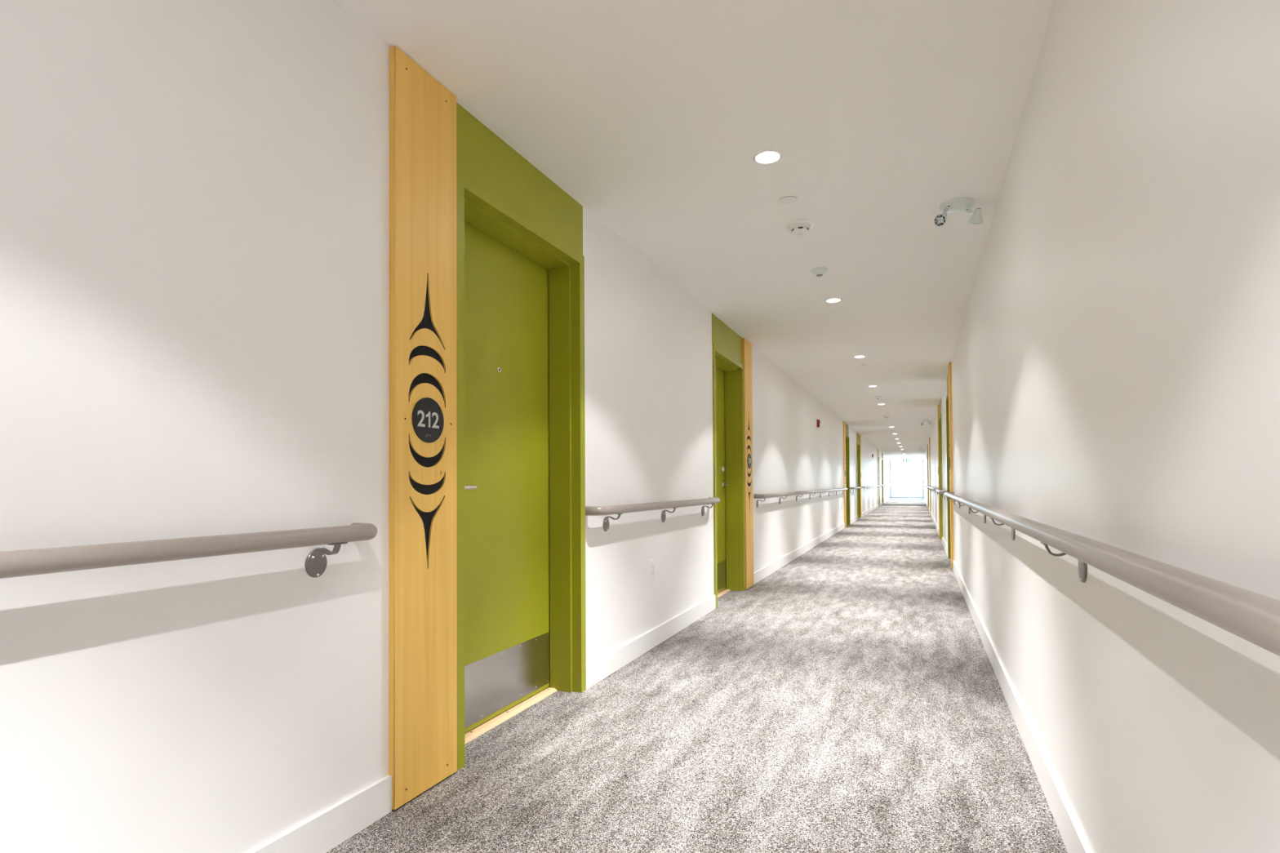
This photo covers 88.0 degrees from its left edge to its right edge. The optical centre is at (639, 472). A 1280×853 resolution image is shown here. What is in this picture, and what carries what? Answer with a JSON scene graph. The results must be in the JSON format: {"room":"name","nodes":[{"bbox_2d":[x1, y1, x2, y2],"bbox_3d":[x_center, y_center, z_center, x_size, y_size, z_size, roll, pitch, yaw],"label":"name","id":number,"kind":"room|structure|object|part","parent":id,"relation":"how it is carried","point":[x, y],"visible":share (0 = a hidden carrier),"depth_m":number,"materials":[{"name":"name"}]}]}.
{"room":"apartment building corridor","nodes":[
{"label":"apartment building corridor","id":0,"kind":"room"},
{"bbox_2d":[0,0,889,852],"bbox_3d":[5.419,0.071,17.300,0.250,2.440,48.900,-1,-1,23],"label":"wall","id":1,"kind":"structure","parent":0,"point":[194,194],"depth_m":1.61,"materials":[{"name":"white paint"}]},
{"bbox_2d":[0,522,377,578],"bbox_3d":[-2.246,0.171,-1.490,0.106,0.145,7.522,-1,-1,23],"label":"handrail","id":2,"kind":"object","parent":1,"relation":"attached to","point":[15,563],"visible":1,"depth_m":1.41,"materials":[{"name":"grey metal"}]},
{"bbox_3d":[-0.901,0.253,1.848,0.009,0.078,0.071,-1,-1,23],"label":"wall plate","id":3,"kind":"part","parent":2,"relation":"part of","materials":[{"name":"grey metal"}]},
{"bbox_2d":[248,775,391,852],"bbox_3d":[-2.339,0.957,-1.617,0.014,0.112,8.036,-1,-1,23],"label":"baseboard","id":4,"kind":"structure","parent":1,"relation":"attached to","point":[323,832],"depth_m":1.89,"materials":[{"name":"white paint"}]},
{"bbox_2d":[388,45,457,810],"bbox_3d":[-0.727,-0.152,2.248,0.032,2.431,0.305,-1,-1,23],"label":"sign board","id":5,"kind":"object","parent":1,"relation":"attached to","point":[423,460],"visible":1,"depth_m":2.22,"materials":[{"name":"yellow wood"}]},
{"bbox_3d":[-0.716,-0.178,2.244,0.005,0.153,0.153,-1,-1,23],"label":"number plate","id":6,"kind":"part","parent":5,"relation":"part of","materials":[{"name":"black plastic"}]},
{"bbox_2d":[456,102,586,770],"bbox_3d":[-0.581,-0.140,2.893,0.228,2.439,1.059,-1,-1,23],"label":"door","id":7,"kind":"structure","parent":1,"relation":"in","point":[521,412],"depth_m":3.02,"materials":[{"name":"green paint"}]},
{"bbox_3d":[-0.710,0.059,2.632,0.063,0.023,0.130,-1,-1,23],"label":"lever handle","id":8,"kind":"part","parent":7,"relation":"part of","materials":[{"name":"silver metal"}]},
{"bbox_3d":[-0.625,0.918,2.912,0.002,0.253,0.872,-1,-1,23],"label":"kick plate","id":9,"kind":"part","parent":7,"relation":"part of","materials":[{"name":"silver metal"}]},
{"bbox_3d":[-0.495,-1.228,2.873,0.002,0.265,1.059,-1,-1,23],"label":"painted panel","id":10,"kind":"part","parent":7,"relation":"part of","materials":[{"name":"green paint"}]},
{"bbox_2d":[586,595,715,689],"bbox_3d":[0.169,1.045,4.378,0.014,0.112,2.311,-1,-1,23],"label":"baseboard","id":11,"kind":"structure","parent":1,"relation":"attached to","point":[597,670],"depth_m":4.00,"materials":[{"name":"white paint"}]},
{"bbox_2d":[649,559,654,580],"bbox_3d":[0.079,0.611,4.183,0.009,0.125,0.074,-1,-1,23],"label":"wall outlet","id":12,"kind":"object","parent":1,"relation":"attached to","point":[652,561],"visible":1,"depth_m":4.17,"materials":[{"name":"white plastic"}]},
{"bbox_2d":[585,497,719,531],"bbox_3d":[0.186,0.256,4.324,0.106,0.145,2.203,-1,-1,23],"label":"handrail","id":13,"kind":"object","parent":1,"relation":"attached to","point":[620,509],"visible":1,"depth_m":3.82,"materials":[{"name":"beige"}]},
{"bbox_3d":[-0.181,0.278,3.570,0.009,0.078,0.071,-1,-1,23],"label":"wall plate","id":14,"kind":"part","parent":13,"relation":"part of","materials":[{"name":"grey metal"}]},
{"bbox_3d":[0.186,0.207,4.324,0.106,0.047,2.203,-1,-1,23],"label":"rail","id":15,"kind":"part","parent":13,"relation":"part of","materials":[{"name":"beige"}]},
{"bbox_3d":[0.157,0.290,4.378,0.009,0.078,0.071,-1,-1,23],"label":"wall plate","id":16,"kind":"part","parent":13,"relation":"part of","materials":[{"name":"grey metal"}]},
{"bbox_3d":[0.494,0.302,5.182,0.009,0.078,0.071,-1,-1,23],"label":"wall plate","id":17,"kind":"part","parent":13,"relation":"part of","materials":[{"name":"grey metal"}]},
{"bbox_2d":[711,313,745,608],"bbox_3d":[0.712,-0.095,5.983,0.228,2.439,1.059,-1,-1,23],"label":"door","id":18,"kind":"structure","parent":1,"relation":"in","point":[728,442],"depth_m":6.34,"materials":[{"name":"green paint"}]},
{"bbox_3d":[0.657,0.963,5.975,0.002,0.253,0.872,-1,-1,23],"label":"kick plate","id":19,"kind":"part","parent":18,"relation":"part of","materials":[{"name":"silver metal"}]},
{"bbox_3d":[0.798,-1.183,5.963,0.002,0.265,1.059,-1,-1,23],"label":"painted panel","id":20,"kind":"part","parent":18,"relation":"part of","materials":[{"name":"green paint"}]},
{"bbox_2d":[742,337,753,589],"bbox_3d":[1.069,-0.089,6.540,0.032,2.431,0.305,-1,-1,23],"label":"sign board","id":21,"kind":"object","parent":1,"relation":"attached to","point":[746,345],"visible":1,"depth_m":6.50,"materials":[{"name":"yellow wood"}]},
{"bbox_3d":[1.080,-0.115,6.536,0.005,0.153,0.153,-1,-1,23],"label":"number plate","id":22,"kind":"part","parent":21,"relation":"part of","materials":[{"name":"black plastic"}]},
{"bbox_2d":[753,523,844,584],"bbox_3d":[2.896,1.140,10.893,0.014,0.112,9.166,-1,-1,23],"label":"baseboard","id":23,"kind":"structure","parent":1,"relation":"attached to","point":[762,573],"depth_m":8.66,"materials":[{"name":"white paint"}]},
{"bbox_2d":[753,488,847,507],"bbox_3d":[2.932,0.352,10.886,0.106,0.145,8.885,-1,-1,23],"label":"handrail","id":24,"kind":"object","parent":1,"relation":"attached to","point":[765,496],"visible":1,"depth_m":8.31,"materials":[{"name":"beige"}]},
{"bbox_3d":[2.932,0.303,10.886,0.106,0.047,8.885,-1,-1,23],"label":"rail","id":25,"kind":"part","parent":24,"relation":"part of","materials":[{"name":"beige"}]},
{"bbox_2d":[817,419,820,427],"bbox_3d":[3.031,-0.836,11.233,0.046,0.132,0.116,-1,-1,23],"label":"fire alarm","id":26,"kind":"object","parent":1,"relation":"attached to","point":[818,420],"visible":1,"depth_m":11.19,"materials":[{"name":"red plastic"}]},
{"bbox_2d":[843,421,846,527],"bbox_3d":[4.725,0.039,15.279,0.030,2.431,0.305,-1,-1,23],"label":"sign board","id":27,"kind":"object","parent":1,"relation":"attached to","point":[844,422],"visible":0.98,"depth_m":15.17,"materials":[{"name":"yellow wood"}]},
{"bbox_2d":[845,423,849,524],"bbox_3d":[4.872,0.051,15.924,0.228,2.439,1.059,-1,-1,23],"label":"door","id":28,"kind":"structure","parent":1,"relation":"in","point":[847,451],"depth_m":16.32,"materials":[{"name":"yellow paint"}]},
{"bbox_3d":[4.958,-1.037,15.904,0.002,0.265,1.059,-1,-1,23],"label":"painted panel","id":29,"kind":"part","parent":28,"relation":"part of","materials":[{"name":"green paint"}]},
{"bbox_2d":[849,515,857,524],"bbox_3d":[5.621,1.236,17.407,0.014,0.112,2.307,-1,-1,23],"label":"baseboard","id":30,"kind":"structure","parent":1,"relation":"attached to","point":[854,519],"depth_m":17.20,"materials":[{"name":"white paint"}]},
{"bbox_2d":[849,486,860,492],"bbox_3d":[5.660,0.448,17.405,0.106,0.145,2.050,-1,-1,23],"label":"handrail","id":31,"kind":"object","parent":1,"relation":"attached to","point":[856,487],"visible":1,"depth_m":16.97,"materials":[{"name":"beige metal"}]},
{"bbox_2d":[856,432,860,517],"bbox_3d":[6.163,0.096,19.010,0.228,2.439,1.059,-1,-1,23],"label":"door","id":32,"kind":"structure","parent":1,"relation":"in","point":[858,451],"depth_m":19.37,"materials":[{"name":"yellow paint"}]},
{"bbox_3d":[6.249,-0.992,18.990,0.002,0.265,1.059,-1,-1,23],"label":"painted panel","id":33,"kind":"part","parent":32,"relation":"part of","materials":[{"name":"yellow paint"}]},
{"bbox_2d":[859,435,862,517],"bbox_3d":[6.520,0.102,19.568,0.030,2.431,0.305,-1,-1,23],"label":"sign board","id":34,"kind":"object","parent":1,"relation":"attached to","point":[860,435],"visible":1,"depth_m":19.50,"materials":[{"name":"yellow wood"}]},
{"bbox_2d":[862,504,878,516],"bbox_3d":[8.346,1.331,23.916,0.014,0.112,9.158,-1,-1,23],"label":"baseboard","id":35,"kind":"structure","parent":1,"relation":"attached to","point":[868,511],"depth_m":22.93,"materials":[{"name":"white paint"}]},
{"bbox_2d":[861,485,879,490],"bbox_3d":[8.385,0.543,23.917,0.106,0.145,8.890,-1,-1,23],"label":"handrail","id":36,"kind":"object","parent":1,"relation":"attached to","point":[869,486],"visible":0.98,"depth_m":22.20,"materials":[{"name":"beige"}]},
{"bbox_3d":[8.385,0.494,23.918,0.106,0.047,8.890,-1,-1,23],"label":"rail","id":37,"kind":"part","parent":36,"relation":"part of","materials":[{"name":"beige"}]},
{"bbox_2d":[877,449,879,506],"bbox_3d":[10.174,0.229,28.298,0.030,2.431,0.305,-1,-1,23],"label":"sign board","id":38,"kind":"object","parent":1,"relation":"attached to","point":[877,450],"visible":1,"depth_m":28.16,"materials":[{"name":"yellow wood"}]},
{"bbox_2d":[878,450,879,506],"bbox_3d":[10.320,0.241,28.944,0.228,2.439,1.059,-1,-1,23],"label":"door","id":39,"kind":"structure","parent":1,"relation":"in","point":[878,451],"depth_m":29.34,"materials":[{"name":"yellow paint"}]},
{"bbox_2d":[881,453,883,503],"bbox_3d":[11.613,0.287,32.035,0.228,2.439,1.059,-1,-1,23],"label":"door","id":40,"kind":"structure","parent":1,"relation":"in","point":[882,453],"depth_m":32.39,"materials":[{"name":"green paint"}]},
{"bbox_2d":[882,453,884,503],"bbox_3d":[11.970,0.292,32.592,0.030,2.431,0.305,-1,-1,23],"label":"sign board","id":41,"kind":"object","parent":1,"relation":"attached to","point":[882,454],"visible":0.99,"depth_m":32.56,"materials":[{"name":"yellow wood"}]},
{"bbox_2d":[888,458,924,499],"bbox_3d":[15.899,0.389,39.508,2.139,2.440,0.230,-1,-1,23],"label":"window","id":42,"kind":"structure","parent":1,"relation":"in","point":[890,480],"depth_m":39.45,"materials":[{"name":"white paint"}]},
{"bbox_2d":[333,0,1053,458],"bbox_3d":[6.431,-1.261,16.923,2.839,0.200,49.350,-1,-1,23],"label":"ceiling","id":43,"kind":"structure","parent":0,"point":[653,116],"depth_m":2.72,"materials":[{"name":"white paint"}]},
{"bbox_2d":[752,149,782,164],"bbox_3d":[0.552,-1.365,2.866,0.127,0.006,0.127,-1,-1,23],"label":"recessed light","id":44,"kind":"object","parent":43,"relation":"in","point":[766,157],"visible":1,"depth_m":2.87,"materials":[{"name":"white plastic"}]},
{"bbox_2d":[779,196,797,204],"bbox_3d":[0.740,-1.358,3.301,0.087,0.006,0.087,-1,-1,23],"label":"sprinkler cover","id":45,"kind":"object","parent":43,"relation":"attached to","point":[787,200],"visible":1,"depth_m":3.30,"materials":[{"name":"white"}]},
{"bbox_2d":[785,219,814,235],"bbox_3d":[0.876,-1.330,3.626,0.155,0.052,0.155,-1,-1,23],"label":"smoke detector","id":46,"kind":"object","parent":43,"relation":"attached to","point":[798,227],"visible":1,"depth_m":3.59,"materials":[{"name":"white plastic"}]},
{"bbox_2d":[810,266,828,276],"bbox_3d":[1.190,-1.323,4.389,0.115,0.044,0.115,-1,-1,23],"label":"sensor","id":47,"kind":"object","parent":43,"relation":"attached to","point":[820,271],"visible":1,"depth_m":4.36,"materials":[{"name":"white plastic"}]},
{"bbox_2d":[825,297,841,302],"bbox_3d":[1.495,-1.331,5.119,0.127,0.006,0.127,-1,-1,23],"label":"recessed light","id":48,"kind":"object","parent":43,"relation":"in","point":[831,300],"visible":1,"depth_m":5.11,"materials":[{"name":"white"}]},
{"bbox_2d":[853,355,865,358],"bbox_3d":[2.457,-1.298,7.418,0.127,0.006,0.127,-1,-1,23],"label":"recessed light","id":49,"kind":"object","parent":43,"relation":"in","point":[855,357],"visible":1,"depth_m":7.43,"materials":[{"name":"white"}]},
{"bbox_2d":[900,457,911,462],"bbox_3d":[14.646,-0.708,36.486,0.520,0.335,0.046,-1,-1,23],"label":"exit sign","id":50,"kind":"object","parent":43,"relation":"hanging from","point":[905,460],"visible":1,"depth_m":36.47,"materials":[{"name":"white plastic"}]},
{"bbox_2d":[920,419,931,425],"bbox_3d":[6.468,-1.133,14.976,0.188,0.124,0.187,1,-1,-44],"label":"emergency light","id":51,"kind":"object","parent":43,"relation":"attached to","point":[927,420],"visible":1,"depth_m":14.95,"materials":[{"name":"white plastic"}]},
{"bbox_2d":[933,197,982,226],"bbox_3d":[1.609,-1.303,3.346,0.188,0.124,0.187,1,-1,-44],"label":"emergency light","id":52,"kind":"object","parent":43,"relation":"attached to","point":[958,204],"visible":1,"depth_m":3.33,"materials":[{"name":"white plastic"}]},
{"bbox_2d":[326,499,1067,852],"bbox_3d":[6.446,1.378,16.878,2.839,0.200,49.350,-1,-1,23],"label":"floor","id":53,"kind":"structure","parent":0,"point":[850,699],"depth_m":2.58,"materials":[{"name":"carpet"}]},
{"bbox_2d":[924,0,1279,852],"bbox_3d":[7.439,0.045,16.455,0.250,2.440,48.900,-1,-1,23],"label":"wall","id":54,"kind":"structure","parent":0,"point":[1116,359],"depth_m":1.26,"materials":[{"name":"white paint"}]},
{"bbox_2d":[927,444,928,503],"bbox_3d":[10.937,0.172,25.177,0.030,2.431,0.305,-1,-1,23],"label":"sign board","id":55,"kind":"object","parent":54,"relation":"attached to","point":[927,445],"visible":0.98,"depth_m":25.04,"materials":[{"name":"yellow wood"}]},
{"bbox_2d":[927,451,928,509],"bbox_3d":[10.790,0.164,24.532,0.228,2.439,1.059,-1,-1,23],"label":"door","id":56,"kind":"structure","parent":54,"relation":"in","point":[927,451],"depth_m":24.10,"materials":[{"name":"yellow paint"}]},
{"bbox_2d":[928,437,930,515],"bbox_3d":[9.151,0.110,20.911,0.030,2.431,0.305,-1,-1,23],"label":"sign board","id":57,"kind":"object","parent":54,"relation":"attached to","point":[929,437],"visible":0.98,"depth_m":20.77,"materials":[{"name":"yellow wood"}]},
{"bbox_2d":[927,485,938,494],"bbox_3d":[7.286,0.424,16.540,0.106,0.145,8.910,-1,-1,23],"label":"handrail","id":58,"kind":"object","parent":54,"relation":"attached to","point":[928,486],"visible":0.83,"depth_m":14.18,"materials":[{"name":"beige"}]},
{"bbox_3d":[7.286,0.375,16.541,0.106,0.047,8.910,-1,-1,23],"label":"rail","id":59,"kind":"part","parent":58,"relation":"part of","materials":[{"name":"beige"}]},
{"bbox_2d":[930,511,938,534],"bbox_3d":[7.333,1.211,16.509,0.014,0.112,9.188,-1,-1,23],"label":"baseboard","id":60,"kind":"structure","parent":54,"relation":"attached to","point":[931,515],"depth_m":15.44,"materials":[{"name":"white paint"}]},
{"bbox_2d":[937,404,940,538],"bbox_3d":[5.486,-0.018,12.153,0.030,2.431,0.305,-1,-1,23],"label":"sign board","id":61,"kind":"object","parent":54,"relation":"attached to","point":[938,406],"visible":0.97,"depth_m":12.03,"materials":[{"name":"yellow wood"}]},
{"bbox_2d":[938,399,942,539],"bbox_3d":[5.340,-0.026,11.508,0.228,2.439,1.059,-1,-1,23],"label":"door","id":62,"kind":"structure","parent":54,"relation":"in","point":[940,417],"depth_m":11.94,"materials":[{"name":"yellow paint"}]},
{"bbox_3d":[5.242,-1.112,11.564,0.002,0.265,1.059,-1,-1,23],"label":"painted panel","id":63,"kind":"part","parent":62,"relation":"part of","materials":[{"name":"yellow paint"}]},
{"bbox_2d":[935,488,946,499],"bbox_3d":[4.563,0.329,10.033,0.106,0.145,2.000,-1,-1,23],"label":"handrail","id":64,"kind":"object","parent":54,"relation":"attached to","point":[940,491],"visible":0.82,"depth_m":9.28,"materials":[{"name":"beige"}]},
{"bbox_3d":[4.563,0.280,10.034,0.106,0.047,2.000,-1,-1,23],"label":"rail","id":65,"kind":"part","parent":64,"relation":"part of","materials":[{"name":"beige"}]},
{"bbox_2d":[942,537,947,556],"bbox_3d":[4.608,1.116,9.997,0.014,0.112,2.282,-1,-1,23],"label":"baseboard","id":66,"kind":"structure","parent":54,"relation":"attached to","point":[945,547],"depth_m":9.96,"materials":[{"name":"white paint"}]},
{"bbox_2d":[946,373,951,559],"bbox_3d":[4.058,-0.071,8.444,0.228,2.439,1.059,-1,-1,23],"label":"door","id":67,"kind":"structure","parent":54,"relation":"in","point":[947,396],"depth_m":8.91,"materials":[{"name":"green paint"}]},
{"bbox_3d":[3.960,-1.157,8.501,0.002,0.265,1.059,-1,-1,23],"label":"painted panel","id":68,"kind":"part","parent":67,"relation":"part of","materials":[{"name":"green paint"}]},
{"bbox_2d":[947,361,954,569],"bbox_3d":[3.701,-0.081,7.887,0.030,2.431,0.305,-1,-1,23],"label":"sign board","id":69,"kind":"object","parent":54,"relation":"attached to","point":[949,366],"visible":0.98,"depth_m":7.76,"materials":[{"name":"yellow wood"}]},
{"bbox_2d":[952,560,1092,852],"bbox_3d":[0.771,0.982,0.829,0.014,0.112,14.948,-1,-1,23],"label":"baseboard","id":70,"kind":"structure","parent":54,"relation":"attached to","point":[1074,841],"depth_m":2.35,"materials":[{"name":"white paint"}]},
{"bbox_2d":[943,492,1279,656],"bbox_3d":[0.776,0.196,0.984,0.106,0.145,14.420,-1,-1,23],"label":"handrail","id":71,"kind":"object","parent":54,"relation":"attached to","point":[1253,617],"visible":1,"depth_m":0.82,"materials":[{"name":"beige"}]},
{"bbox_3d":[1.626,0.257,2.889,0.009,0.078,0.071,-1,-1,23],"label":"wall plate","id":72,"kind":"part","parent":71,"relation":"part of","materials":[{"name":"grey metal"}]},
{"bbox_3d":[1.120,0.239,1.679,0.009,0.078,0.071,-1,-1,23],"label":"wall plate","id":73,"kind":"part","parent":71,"relation":"part of","materials":[{"name":"grey metal"}]}
]}

